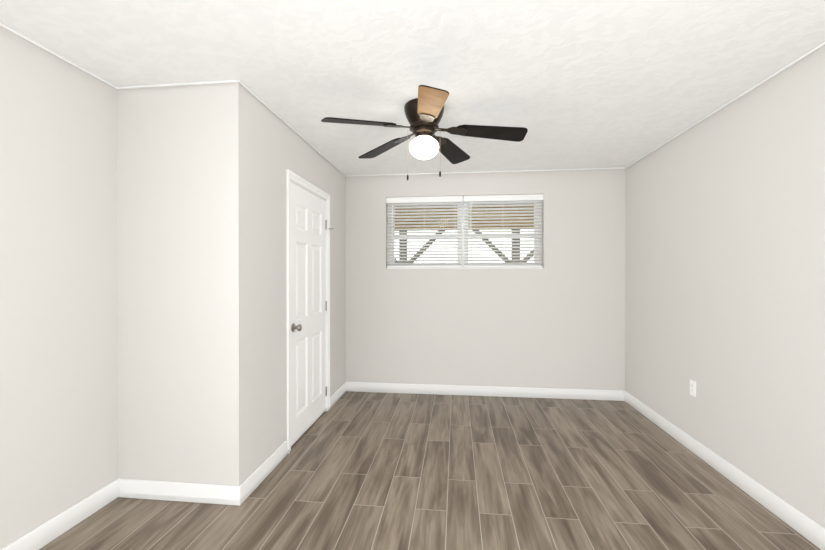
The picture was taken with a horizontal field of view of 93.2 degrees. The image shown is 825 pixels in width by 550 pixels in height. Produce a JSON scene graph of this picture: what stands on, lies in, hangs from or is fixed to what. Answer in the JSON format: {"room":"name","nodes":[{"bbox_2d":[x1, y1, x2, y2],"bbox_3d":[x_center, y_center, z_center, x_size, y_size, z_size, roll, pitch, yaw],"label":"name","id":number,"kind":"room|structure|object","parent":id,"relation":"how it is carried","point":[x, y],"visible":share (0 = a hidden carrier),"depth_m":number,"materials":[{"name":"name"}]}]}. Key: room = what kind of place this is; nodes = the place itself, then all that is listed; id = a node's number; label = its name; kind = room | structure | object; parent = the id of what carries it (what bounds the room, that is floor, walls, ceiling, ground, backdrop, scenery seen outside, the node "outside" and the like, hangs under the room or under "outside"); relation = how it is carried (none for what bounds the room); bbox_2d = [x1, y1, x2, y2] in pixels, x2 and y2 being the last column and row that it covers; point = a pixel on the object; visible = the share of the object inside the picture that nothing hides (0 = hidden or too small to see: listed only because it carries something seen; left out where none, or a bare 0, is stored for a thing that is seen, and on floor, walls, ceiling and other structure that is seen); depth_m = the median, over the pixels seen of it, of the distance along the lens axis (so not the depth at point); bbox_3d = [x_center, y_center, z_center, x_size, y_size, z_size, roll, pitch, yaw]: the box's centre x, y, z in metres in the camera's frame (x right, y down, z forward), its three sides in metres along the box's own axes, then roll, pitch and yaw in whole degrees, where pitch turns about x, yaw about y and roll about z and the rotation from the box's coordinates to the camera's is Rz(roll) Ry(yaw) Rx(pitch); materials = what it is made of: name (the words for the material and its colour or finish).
{"room":"empty bedroom","nodes":[
{"label":"empty bedroom","id":0,"kind":"room"},
{"bbox_2d":[0,26,117,548],"bbox_3d":[-1.912,0.105,1.512,0.120,2.440,6.020,0,0,6],"label":"wall","id":1,"kind":"structure","parent":0,"point":[58,314],"depth_m":1.96,"materials":[{"name":"grey paint"}]},
{"bbox_2d":[0,22,117,88],"bbox_3d":[-1.955,-1.104,0.490,0.021,0.015,3.688,0,0,6],"label":"crown molding","id":2,"kind":"structure","parent":1,"relation":"attached to","point":[8,28],"depth_m":1.95,"materials":[{"name":"white"}]},
{"bbox_2d":[0,478,119,549],"bbox_3d":[-1.956,1.274,0.498,0.018,0.108,3.688,0,0,6],"label":"baseboard","id":3,"kind":"structure","parent":1,"relation":"attached to","point":[58,525],"depth_m":2.01,"materials":[{"name":"white wood"}]},
{"bbox_2d":[117,82,249,485],"bbox_3d":[-1.374,0.102,2.345,0.766,2.440,0.120,0,0,6],"label":"wall","id":4,"kind":"structure","parent":0,"point":[183,234],"depth_m":2.29,"materials":[{"name":"grey paint"}]},
{"bbox_2d":[118,80,234,88],"bbox_3d":[-1.374,-1.110,2.274,0.720,0.015,0.015,0,0,6],"label":"crown molding","id":5,"kind":"structure","parent":4,"relation":"attached to","point":[219,81],"depth_m":2.27,"materials":[{"name":"white"}]},
{"bbox_2d":[120,479,243,505],"bbox_3d":[-1.359,1.268,2.280,0.750,0.108,0.014,0,0,6],"label":"baseboard","id":6,"kind":"structure","parent":4,"relation":"attached to","point":[129,488],"depth_m":2.27,"materials":[{"name":"white wood"}]},
{"bbox_2d":[249,92,345,474],"bbox_3d":[-0.932,0.098,3.393,0.120,2.440,2.062,0,0,6],"label":"wall","id":7,"kind":"structure","parent":0,"point":[278,147],"depth_m":2.69,"materials":[{"name":"grey paint"}]},
{"bbox_2d":[244,441,286,500],"bbox_3d":[-0.960,1.267,2.553,0.018,0.108,0.613,0,0,6],"label":"baseboard","id":8,"kind":"structure","parent":7,"relation":"attached to","point":[256,478],"depth_m":2.52,"materials":[{"name":"white wood"}]},
{"bbox_2d":[235,79,346,176],"bbox_3d":[-0.876,-1.114,3.306,0.021,0.015,2.177,0,0,6],"label":"crown molding","id":9,"kind":"structure","parent":7,"relation":"attached to","point":[238,80],"depth_m":2.77,"materials":[{"name":"white"}]},
{"bbox_2d":[286,169,332,453],"bbox_3d":[-0.905,0.269,3.347,0.182,2.096,0.952,0,0,6],"label":"door","id":10,"kind":"structure","parent":7,"relation":"in","point":[308,228],"depth_m":3.29,"materials":[{"name":"white paint"}]},
{"bbox_2d":[330,382,347,407],"bbox_3d":[-0.784,1.262,4.115,0.014,0.108,0.563,0,0,6],"label":"baseboard","id":11,"kind":"structure","parent":7,"relation":"attached to","point":[339,393],"depth_m":4.10,"materials":[{"name":"white wood"}]},
{"bbox_2d":[0,0,824,174],"bbox_3d":[0.031,-1.165,1.391,4.008,0.100,6.220,0,0,6],"label":"ceiling","id":12,"kind":"structure","parent":0,"point":[572,84],"depth_m":2.01,"materials":[{"name":"white paint"}]},
{"bbox_2d":[321,85,527,180],"bbox_3d":[0.110,-0.872,2.564,1.270,0.494,1.301,0,0,6],"label":"ceiling fan","id":13,"kind":"object","parent":12,"relation":"hanging from","point":[424,111],"visible":1,"depth_m":2.53,"materials":[{"name":"brown metal"}]},
{"bbox_2d":[39,391,820,549],"bbox_3d":[0.031,1.375,1.400,4.008,0.100,6.220,0,0,6],"label":"floor","id":14,"kind":"structure","parent":0,"point":[373,471],"depth_m":2.35,"materials":[{"name":"brown wood"}]},
{"bbox_2d":[345,169,625,389],"bbox_3d":[0.305,0.095,4.394,3.888,2.440,0.200,0,0,6],"label":"wall","id":15,"kind":"structure","parent":0,"point":[558,321],"depth_m":4.22,"materials":[{"name":"grey paint"}]},
{"bbox_2d":[386,200,543,268],"bbox_3d":[0.563,-0.467,4.356,1.713,0.804,0.183,0,0,6],"label":"window","id":16,"kind":"structure","parent":15,"relation":"in","point":[463,236],"depth_m":4.37,"materials":[{"name":"white plastic"}]},
{"bbox_2d":[386,196,462,267],"bbox_3d":[0.129,-0.474,4.346,0.850,0.787,0.074,0,0,6],"label":"window blinds","id":17,"kind":"object","parent":16,"relation":"attached to","point":[421,200],"visible":1,"depth_m":4.35,"materials":[{"name":"white plastic"}]},
{"bbox_2d":[463,194,543,267],"bbox_3d":[0.984,-0.473,4.250,0.850,0.787,0.074,0,0,6],"label":"window blinds","id":18,"kind":"object","parent":16,"relation":"attached to","point":[470,200],"visible":0.96,"depth_m":4.25,"materials":[{"name":"white plastic"}]},
{"bbox_2d":[347,167,623,176],"bbox_3d":[0.724,-1.117,4.232,2.984,0.015,0.020,0,0,6],"label":"crown molding","id":19,"kind":"structure","parent":15,"relation":"attached to","point":[614,167],"depth_m":4.22,"materials":[{"name":"white"}]},
{"bbox_2d":[348,382,623,400],"bbox_3d":[0.724,1.261,4.241,2.984,0.108,0.018,0,0,6],"label":"baseboard","id":20,"kind":"structure","parent":15,"relation":"attached to","point":[526,392],"depth_m":4.23,"materials":[{"name":"white wood"}]},
{"bbox_2d":[625,45,824,527],"bbox_3d":[1.963,0.106,1.180,0.120,2.440,6.220,0,0,6],"label":"wall","id":21,"kind":"structure","parent":0,"point":[725,259],"depth_m":2.40,"materials":[{"name":"grey paint"}]},
{"bbox_2d":[690,379,695,396],"bbox_3d":[2.091,0.845,2.909,0.008,0.115,0.070,0,0,6],"label":"electrical outlet","id":22,"kind":"object","parent":21,"relation":"attached to","point":[692,388],"visible":1,"depth_m":2.91,"materials":[{"name":"white plastic"}]},
{"bbox_2d":[624,41,824,168],"bbox_3d":[1.890,-1.106,1.144,0.018,0.015,5.900,0,0,6],"label":"crown molding","id":23,"kind":"structure","parent":21,"relation":"attached to","point":[822,44],"depth_m":2.39,"materials":[{"name":"white"}]},
{"bbox_2d":[624,390,824,549],"bbox_3d":[1.890,1.272,1.152,0.018,0.108,5.900,0,0,6],"label":"baseboard","id":24,"kind":"structure","parent":21,"relation":"attached to","point":[808,528],"depth_m":2.39,"materials":[{"name":"white wood"}]},
{"label":"outside","id":25,"kind":"structure","parent":0,"visible":0},
{"bbox_2d":[395,229,533,262],"bbox_3d":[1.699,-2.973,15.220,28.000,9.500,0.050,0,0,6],"label":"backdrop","id":26,"kind":"structure","parent":25,"point":[469,249],"depth_m":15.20,"materials":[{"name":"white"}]},
{"bbox_3d":[1.375,1.317,12.329,28.000,0.060,15.799,0,0,6],"label":"ground","id":27,"kind":"structure","parent":25,"visible":0},
{"bbox_2d":[395,203,533,262],"bbox_3d":[0.862,0.047,5.926,8.800,2.525,2.960,0,0,6],"label":"deck","id":28,"kind":"object","parent":27,"relation":"on","point":[469,227],"depth_m":7.17,"materials":[{"name":"brown wood"}]}
]}

